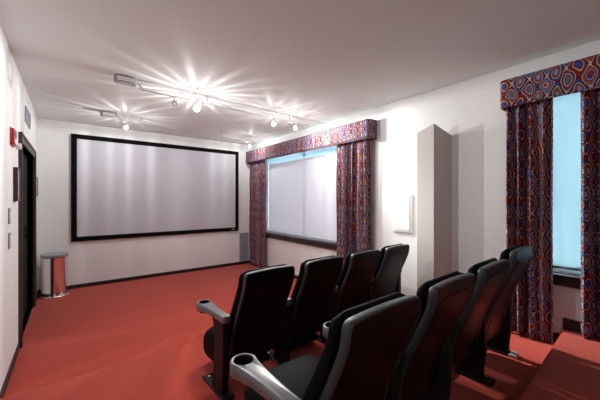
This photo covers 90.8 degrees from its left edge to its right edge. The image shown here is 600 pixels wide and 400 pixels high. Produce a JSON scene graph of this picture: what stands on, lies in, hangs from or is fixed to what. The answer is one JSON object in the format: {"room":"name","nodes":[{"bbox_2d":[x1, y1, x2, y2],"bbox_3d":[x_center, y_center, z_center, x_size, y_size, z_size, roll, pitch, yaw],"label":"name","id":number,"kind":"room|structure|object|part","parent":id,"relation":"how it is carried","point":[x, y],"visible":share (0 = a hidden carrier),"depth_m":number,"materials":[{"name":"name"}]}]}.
{"room":"home theater","nodes":[
{"label":"home theater","id":0,"kind":"room"},
{"bbox_2d":[0,26,36,390],"bbox_3d":[-1.567,0.089,1.242,0.160,2.879,8.484,0,0,-38],"label":"wall","id":1,"kind":"structure","parent":0,"point":[14,97],"depth_m":2.40,"materials":[{"name":"white paint"}]},
{"bbox_2d":[8,232,10,248],"bbox_3d":[-2.368,0.329,2.415,0.011,0.130,0.090,0,0,-38],"label":"light switch","id":2,"kind":"object","parent":1,"relation":"attached to","point":[9,233],"visible":1,"depth_m":2.39,"materials":[{"name":"grey plastic"}]},
{"bbox_2d":[8,208,10,223],"bbox_3d":[-2.368,0.129,2.415,0.011,0.130,0.090,0,0,-38],"label":"light switch","id":3,"kind":"object","parent":1,"relation":"attached to","point":[9,209],"visible":1,"depth_m":2.39,"materials":[{"name":"grey plastic"}]},
{"bbox_2d":[10,127,16,147],"bbox_3d":[-2.437,-0.533,2.520,0.032,0.150,0.170,0,0,-38],"label":"fire alarm","id":4,"kind":"object","parent":1,"relation":"attached to","point":[13,133],"visible":1,"depth_m":2.46,"materials":[{"name":"red plastic"}]},
{"bbox_2d":[13,167,19,200],"bbox_3d":[-2.552,-0.141,2.668,0.030,0.300,0.175,0,0,-38],"label":"picture frame","id":5,"kind":"object","parent":1,"relation":"attached to","point":[16,171],"visible":1,"depth_m":2.60,"materials":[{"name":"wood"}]},
{"bbox_2d":[16,143,21,148],"bbox_3d":[-2.616,-0.501,2.754,0.035,0.056,0.056,0,0,-38],"label":"sensor","id":6,"kind":"object","parent":1,"relation":"attached to","point":[19,145],"visible":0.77,"depth_m":2.74,"materials":[{"name":"white plastic"}]},
{"bbox_2d":[0,290,38,398],"bbox_3d":[-1.445,1.221,1.227,0.014,0.416,8.310,0,0,-38],"label":"baseboard","id":7,"kind":"structure","parent":1,"relation":"attached to","point":[8,375],"depth_m":2.39,"materials":[{"name":"black"}]},
{"bbox_2d":[18,131,35,347],"bbox_3d":[-3.216,0.384,3.391,0.190,2.090,1.480,0,0,-38],"label":"door","id":8,"kind":"structure","parent":1,"relation":"in","point":[23,204],"depth_m":3.68,"materials":[{"name":"black wood"}]},
{"bbox_3d":[-3.227,0.379,3.470,0.049,0.140,0.017,0,0,-38],"label":"handle","id":9,"kind":"part","parent":8,"relation":"part of","materials":[{"name":"black metal"}]},
{"bbox_2d":[25,105,30,128],"bbox_3d":[-3.158,-0.956,3.435,0.013,0.170,0.460,0,0,-38],"label":"air vent","id":10,"kind":"object","parent":1,"relation":"in","point":[27,113],"visible":1,"depth_m":3.39,"materials":[{"name":"grey"}]},
{"bbox_2d":[36,177,37,195],"bbox_3d":[-3.800,-0.196,4.266,0.018,0.270,0.280,0,0,-38],"label":"picture frame","id":11,"kind":"object","parent":1,"relation":"attached to","point":[36,177],"visible":0.7,"depth_m":4.24,"materials":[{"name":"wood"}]},
{"bbox_2d":[37,118,250,289],"bbox_3d":[-2.612,0.089,5.700,3.656,2.879,0.160,0,0,-38],"label":"wall","id":12,"kind":"structure","parent":0,"point":[109,259],"depth_m":5.09,"materials":[{"name":"white paint"}]},
{"bbox_2d":[39,260,249,293],"bbox_3d":[-2.558,1.399,5.631,3.656,0.060,0.014,0,0,-38],"label":"baseboard","id":13,"kind":"structure","parent":12,"relation":"attached to","point":[241,262],"depth_m":5.46,"materials":[{"name":"black wood"}]},
{"bbox_2d":[71,133,238,241],"bbox_3d":[-2.517,-0.201,5.640,2.923,1.737,0.046,0,0,-38],"label":"projection screen","id":14,"kind":"object","parent":12,"relation":"attached to","point":[121,188],"visible":1,"depth_m":5.42,"materials":[{"name":"white fabric"}]},
{"bbox_2d":[239,232,248,260],"bbox_3d":[-1.256,1.042,6.641,0.220,0.625,0.013,0,0,-38],"label":"air vent","id":15,"kind":"object","parent":12,"relation":"in","point":[243,237],"visible":1,"depth_m":6.64,"materials":[{"name":"grey metal"}]},
{"bbox_2d":[4,263,296,396],"bbox_3d":[-0.011,1.489,2.349,3.976,0.120,8.644,0,0,-38],"label":"floor","id":16,"kind":"structure","parent":0,"point":[89,329],"depth_m":3.43,"materials":[{"name":"red carpet"}]},
{"bbox_2d":[39,252,69,298],"bbox_3d":[-3.696,1.116,4.460,0.364,0.626,0.364,0,0,-38],"label":"bin","id":17,"kind":"object","parent":16,"relation":"on","point":[54,265],"visible":1,"depth_m":4.34,"materials":[{"name":"grey metal"}]},
{"bbox_3d":[-3.696,0.829,4.460,0.332,0.051,0.332,0,0,-38],"label":"lid","id":18,"kind":"part","parent":17,"relation":"part of","materials":[{"name":"grey plastic"}]},
{"bbox_2d":[0,330,325,399],"bbox_3d":[0.978,1.380,1.076,3.658,0.118,5.100,0,0,-38],"label":"floor","id":19,"kind":"structure","parent":0,"point":[176,373],"depth_m":2.17,"materials":[{"name":"red carpet"}]},
{"bbox_2d":[196,264,294,399],"bbox_3d":[-0.441,0.894,2.269,0.568,0.853,0.690,0,0,-40],"label":"chair","id":20,"kind":"object","parent":19,"relation":"on","point":[253,325],"visible":0.98,"depth_m":2.06,"materials":[{"name":"black plastic"}]},
{"bbox_3d":[-0.625,0.804,2.134,0.112,0.061,0.440,0,0,-40],"label":"armrest","id":21,"kind":"part","parent":20,"relation":"part of","materials":[{"name":"grey"}]},
{"bbox_3d":[-0.597,1.313,2.100,0.076,0.016,0.315,0,0,-40],"label":"foot plate","id":22,"kind":"part","parent":20,"relation":"part of","materials":[{"name":"black metal"}]},
{"bbox_2d":[203,326,269,366],"bbox_3d":[-0.505,1.145,2.404,0.436,0.283,0.401,0,0,-40],"label":"seat cushion","id":23,"kind":"object","parent":20,"relation":"on","point":[208,340],"depth_m":2.33,"materials":[{"name":"black fabric"}]},
{"bbox_2d":[229,264,285,345],"bbox_3d":[-0.292,0.756,2.151,0.445,0.570,0.233,0,0,-40],"label":"cushion","id":24,"kind":"object","parent":20,"relation":"on","point":[256,315],"depth_m":2.08,"materials":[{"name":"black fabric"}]},
{"bbox_2d":[267,255,343,364],"bbox_3d":[-0.035,0.894,2.612,0.568,0.853,0.690,0,0,-40],"label":"chair","id":25,"kind":"object","parent":19,"relation":"on","point":[307,309],"visible":0.8,"depth_m":2.41,"materials":[{"name":"black leather"}]},
{"bbox_3d":[-0.191,1.313,2.443,0.076,0.016,0.315,0,0,-40],"label":"foot plate","id":26,"kind":"part","parent":25,"relation":"part of","materials":[{"name":"black metal"}]},
{"bbox_3d":[-0.219,0.804,2.476,0.112,0.061,0.440,0,0,-40],"label":"armrest","id":27,"kind":"part","parent":25,"relation":"part of","materials":[{"name":"grey"}]},
{"bbox_2d":[291,331,317,342],"bbox_3d":[-0.099,1.145,2.746,0.436,0.283,0.401,0,0,-40],"label":"seat cushion","id":28,"kind":"object","parent":25,"relation":"on","point":[309,338],"depth_m":2.63,"materials":[{"name":"black fabric"}]},
{"bbox_2d":[290,255,334,316],"bbox_3d":[0.114,0.756,2.494,0.445,0.570,0.233,0,0,-40],"label":"cushion","id":29,"kind":"object","parent":25,"relation":"on","point":[311,296],"depth_m":2.41,"materials":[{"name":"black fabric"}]},
{"bbox_2d":[315,249,380,343],"bbox_3d":[0.371,0.894,2.954,0.568,0.853,0.690,0,0,-40],"label":"chair","id":30,"kind":"object","parent":19,"relation":"on","point":[359,268],"visible":0.66,"depth_m":2.73,"materials":[{"name":"black leather"}]},
{"bbox_2d":[336,249,373,296],"bbox_3d":[0.520,0.756,2.837,0.445,0.570,0.233,0,0,-40],"label":"cushion","id":31,"kind":"object","parent":30,"relation":"on","point":[354,281],"depth_m":2.73,"materials":[{"name":"black fabric"}]},
{"bbox_2d":[366,244,409,301],"bbox_3d":[0.806,0.894,3.322,0.644,0.853,0.689,0,0,-40],"label":"chair","id":32,"kind":"object","parent":19,"relation":"on","point":[386,280],"visible":0.5,"depth_m":3.09,"materials":[{"name":"black leather"}]},
{"bbox_2d":[373,244,400,282],"bbox_3d":[0.926,0.756,3.180,0.445,0.570,0.233,0,0,-40],"label":"cushion","id":33,"kind":"object","parent":32,"relation":"on","point":[388,270],"depth_m":3.06,"materials":[{"name":"black fabric"}]},
{"bbox_2d":[417,124,451,289],"bbox_3d":[1.478,0.249,3.266,0.180,2.144,0.303,0,0,-38],"label":"pillar","id":34,"kind":"structure","parent":19,"relation":"on","point":[434,144],"depth_m":3.20,"materials":[{"name":"grey paint"}]},
{"bbox_2d":[0,0,599,144],"bbox_3d":[-0.011,-1.310,2.349,3.976,0.120,8.644,0,0,-38],"label":"ceiling","id":35,"kind":"structure","parent":0,"point":[313,62],"depth_m":2.50,"materials":[{"name":"paint"}]},
{"bbox_2d":[100,111,123,121],"bbox_3d":[-2.683,-1.190,4.233,0.293,0.118,0.102,0,0,-38],"label":"light canopy","id":36,"kind":"object","parent":35,"relation":"attached to","point":[106,114],"visible":1,"depth_m":4.17,"materials":[{"name":"grey plastic"}]},
{"bbox_3d":[-2.689,-1.210,4.166,0.150,0.044,0.004,0,0,-38],"label":"plate","id":37,"kind":"part","parent":36,"relation":"part of","materials":[{"name":"white metal"}]},
{"bbox_2d":[114,74,146,91],"bbox_3d":[-1.730,-1.190,3.023,0.293,0.118,0.102,0,0,-38],"label":"light canopy","id":38,"kind":"object","parent":35,"relation":"attached to","point":[121,79],"visible":1,"depth_m":2.97,"materials":[{"name":"grey plastic"}]},
{"bbox_3d":[-1.737,-1.210,2.955,0.150,0.044,0.004,0,0,-38],"label":"plate","id":39,"kind":"part","parent":38,"relation":"part of","materials":[{"name":"white metal"}]},
{"bbox_2d":[122,118,254,142],"bbox_3d":[-1.736,-1.196,5.172,2.414,0.109,0.032,0,0,-44],"label":"track rail","id":40,"kind":"object","parent":35,"relation":"attached to","point":[140,118],"visible":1,"depth_m":4.99,"materials":[{"name":"grey metal"}]},
{"bbox_2d":[143,89,312,126],"bbox_3d":[-0.710,-1.196,3.891,2.452,0.109,0.032,0,0,-40],"label":"track rail","id":41,"kind":"object","parent":35,"relation":"attached to","point":[289,121],"visible":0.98,"depth_m":3.67,"materials":[{"name":"grey metal"}]},
{"bbox_2d":[251,40,599,333],"bbox_3d":[1.448,0.089,3.582,0.160,2.879,8.484,0,0,-38],"label":"wall","id":42,"kind":"structure","parent":0,"point":[469,110],"depth_m":3.17,"materials":[{"name":"white paint"}]},
{"bbox_2d":[266,159,336,250],"bbox_3d":[0.082,-0.099,5.305,0.185,1.745,2.820,0,0,-38],"label":"window","id":43,"kind":"structure","parent":42,"relation":"in","point":[301,240],"depth_m":5.57,"materials":[{"name":"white wood"}]},
{"bbox_3d":[0.130,-0.141,5.342,0.006,1.560,2.620,0,0,-38],"label":"pane","id":44,"kind":"part","parent":43,"relation":"part of","materials":[{"name":"clear glass"}]},
{"bbox_3d":[0.060,0.729,5.287,0.129,0.090,2.820,0,0,-38],"label":"sill","id":45,"kind":"part","parent":43,"relation":"part of","materials":[{"name":"brown wood"}]},
{"bbox_2d":[268,145,336,242],"bbox_3d":[0.108,-0.141,5.280,0.048,1.615,2.530,0,0,-38],"label":"roller shade","id":46,"kind":"object","parent":43,"relation":"attached to","point":[303,184],"visible":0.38,"depth_m":5.29,"materials":[{"name":"white fabric"}]},
{"bbox_2d":[246,119,376,163],"bbox_3d":[-0.094,-0.946,5.314,0.172,0.261,3.484,0,0,-38],"label":"valance","id":47,"kind":"object","parent":42,"relation":"attached to","point":[366,128],"visible":1,"depth_m":4.65,"materials":[{"name":"fabric"}]},
{"bbox_2d":[249,160,266,267],"bbox_3d":[-0.915,0.277,6.366,0.121,2.295,0.623,0,0,-38],"label":"curtain","id":48,"kind":"object","parent":47,"relation":"hanging from","point":[257,209],"visible":0.93,"depth_m":6.35,"materials":[{"name":"fabric"}]},
{"bbox_3d":[-0.093,-0.826,5.314,0.171,0.022,3.460,0,0,-38],"label":"cord","id":49,"kind":"part","parent":47,"relation":"part of","materials":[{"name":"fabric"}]},
{"bbox_2d":[336,139,370,268],"bbox_3d":[0.746,0.223,4.218,0.110,2.187,0.634,0,0,-40],"label":"curtain","id":50,"kind":"object","parent":47,"relation":"hanging from","point":[353,167],"visible":0.76,"depth_m":4.18,"materials":[{"name":"fabric"}]},
{"bbox_2d":[393,194,411,232],"bbox_3d":[1.264,0.162,3.665,0.027,0.475,0.270,0,0,-38],"label":"wall sconce","id":51,"kind":"object","parent":42,"relation":"attached to","point":[402,203],"visible":1,"depth_m":3.64,"materials":[{"name":"white"}]},
{"bbox_2d":[267,266,580,341],"bbox_3d":[1.432,1.206,3.460,0.014,0.446,8.310,0,0,-38],"label":"baseboard","id":52,"kind":"structure","parent":42,"relation":"attached to","point":[568,324],"depth_m":2.44,"materials":[{"name":"black"}]},
{"bbox_2d":[500,54,599,111],"bbox_3d":[2.333,-0.961,2.187,0.172,0.251,1.459,0,0,-38],"label":"valance","id":53,"kind":"object","parent":42,"relation":"attached to","point":[580,75],"visible":0.99,"depth_m":2.41,"materials":[{"name":"fabric"}]},
{"bbox_2d":[506,98,552,343],"bbox_3d":[2.010,0.162,2.605,0.330,2.065,0.130,0,0,39],"label":"curtain","id":54,"kind":"object","parent":53,"relation":"hanging from","point":[529,126],"visible":0.87,"depth_m":2.56,"materials":[{"name":"fabric"}]},
{"bbox_3d":[2.333,-0.846,2.188,0.171,0.022,1.435,0,0,-38],"label":"cord","id":55,"kind":"part","parent":53,"relation":"part of","materials":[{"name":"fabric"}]},
{"bbox_2d":[580,88,599,339],"bbox_3d":[2.434,0.098,2.039,0.128,1.938,0.738,0,0,-38],"label":"curtain","id":56,"kind":"object","parent":53,"relation":"hanging from","point":[590,99],"visible":0.98,"depth_m":2.28,"materials":[{"name":"fabric"}]},
{"bbox_2d":[553,268,580,288],"bbox_3d":[2.403,-0.129,2.315,0.185,1.685,1.110,0,0,-38],"label":"window","id":57,"kind":"structure","parent":42,"relation":"in","point":[561,277],"depth_m":2.46,"materials":[{"name":"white wood"}]},
{"bbox_2d":[553,92,580,270],"bbox_3d":[2.407,-0.184,2.318,0.048,1.537,0.930,0,0,-38],"label":"window","id":58,"kind":"structure","parent":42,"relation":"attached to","point":[566,108],"depth_m":2.49,"materials":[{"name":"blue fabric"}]},
{"bbox_2d":[449,331,554,399],"bbox_3d":[1.319,1.288,0.636,3.658,0.165,3.986,0,0,-38],"label":"floor","id":59,"kind":"structure","parent":0,"point":[512,376],"depth_m":2.06,"materials":[{"name":"red carpet"}]},
{"bbox_2d":[230,292,420,399],"bbox_3d":[0.073,0.779,1.214,0.568,0.853,0.639,0,0,-40],"label":"chair","id":60,"kind":"object","parent":59,"relation":"on","point":[366,342],"visible":1,"depth_m":1.03,"materials":[{"name":"black plastic"}]},
{"bbox_3d":[-0.129,0.690,1.099,0.112,0.061,0.440,0,0,-40],"label":"armrest","id":61,"kind":"part","parent":60,"relation":"part of","materials":[{"name":"grey"}]},
{"bbox_2d":[244,355,319,399],"bbox_3d":[0.026,0.873,1.329,0.436,0.164,0.400,0,0,-40],"label":"seat cushion","id":62,"kind":"object","parent":60,"relation":"on","point":[296,374],"depth_m":1.34,"materials":[{"name":"black fabric"}]},
{"bbox_2d":[302,292,405,399],"bbox_3d":[0.204,0.641,1.115,0.445,0.570,0.233,0,0,-40],"label":"cushion","id":63,"kind":"object","parent":60,"relation":"on","point":[368,376],"depth_m":0.98,"materials":[{"name":"black fabric"}]},
{"bbox_2d":[323,271,475,399],"bbox_3d":[0.482,0.779,1.553,0.568,0.853,0.639,0,0,-40],"label":"chair","id":64,"kind":"object","parent":59,"relation":"on","point":[444,299],"visible":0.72,"depth_m":1.35,"materials":[{"name":"black leather"}]},
{"bbox_3d":[0.280,0.690,1.439,0.112,0.061,0.440,0,0,-40],"label":"armrest","id":65,"kind":"part","parent":64,"relation":"part of","materials":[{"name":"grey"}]},
{"bbox_2d":[398,271,461,364],"bbox_3d":[0.613,0.641,1.454,0.445,0.570,0.233,0,0,-40],"label":"cushion","id":66,"kind":"object","parent":64,"relation":"on","point":[427,344],"depth_m":1.33,"materials":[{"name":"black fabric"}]},
{"bbox_2d":[420,258,509,399],"bbox_3d":[0.891,0.779,1.892,0.568,0.853,0.639,0,0,-40],"label":"chair","id":67,"kind":"object","parent":59,"relation":"on","point":[491,274],"visible":0.53,"depth_m":1.67,"materials":[{"name":"black leather"}]},
{"bbox_2d":[467,258,497,284],"bbox_3d":[1.022,0.641,1.793,0.445,0.570,0.233,0,0,-40],"label":"cushion","id":68,"kind":"object","parent":67,"relation":"on","point":[475,269],"depth_m":1.61,"materials":[{"name":"black fabric"}]},
{"bbox_2d":[454,245,532,386],"bbox_3d":[1.329,0.765,2.256,0.644,0.883,0.638,0,0,-40],"label":"chair","id":69,"kind":"object","parent":59,"relation":"on","point":[495,334],"visible":0.56,"depth_m":2.04,"materials":[{"name":"black leather"}]},
{"bbox_3d":[1.126,1.198,2.084,0.076,0.017,0.315,0,0,-40],"label":"foot plate","id":70,"kind":"part","parent":69,"relation":"part of","materials":[{"name":"black metal"}]},
{"bbox_3d":[1.536,1.198,2.423,0.076,0.017,0.315,0,0,-40],"label":"foot plate","id":71,"kind":"part","parent":69,"relation":"part of","materials":[{"name":"black metal"}]},
{"bbox_2d":[499,245,522,259],"bbox_3d":[1.431,0.621,2.132,0.445,0.590,0.233,0,0,-40],"label":"cushion","id":72,"kind":"object","parent":69,"relation":"on","point":[507,254],"depth_m":1.94,"materials":[{"name":"black fabric"}]},
{"bbox_2d":[518,329,599,399],"bbox_3d":[1.650,1.165,0.210,3.658,0.183,2.908,0,0,-38],"label":"floor","id":73,"kind":"structure","parent":0,"point":[570,370],"depth_m":1.84,"materials":[{"name":"red carpet"}]}
]}

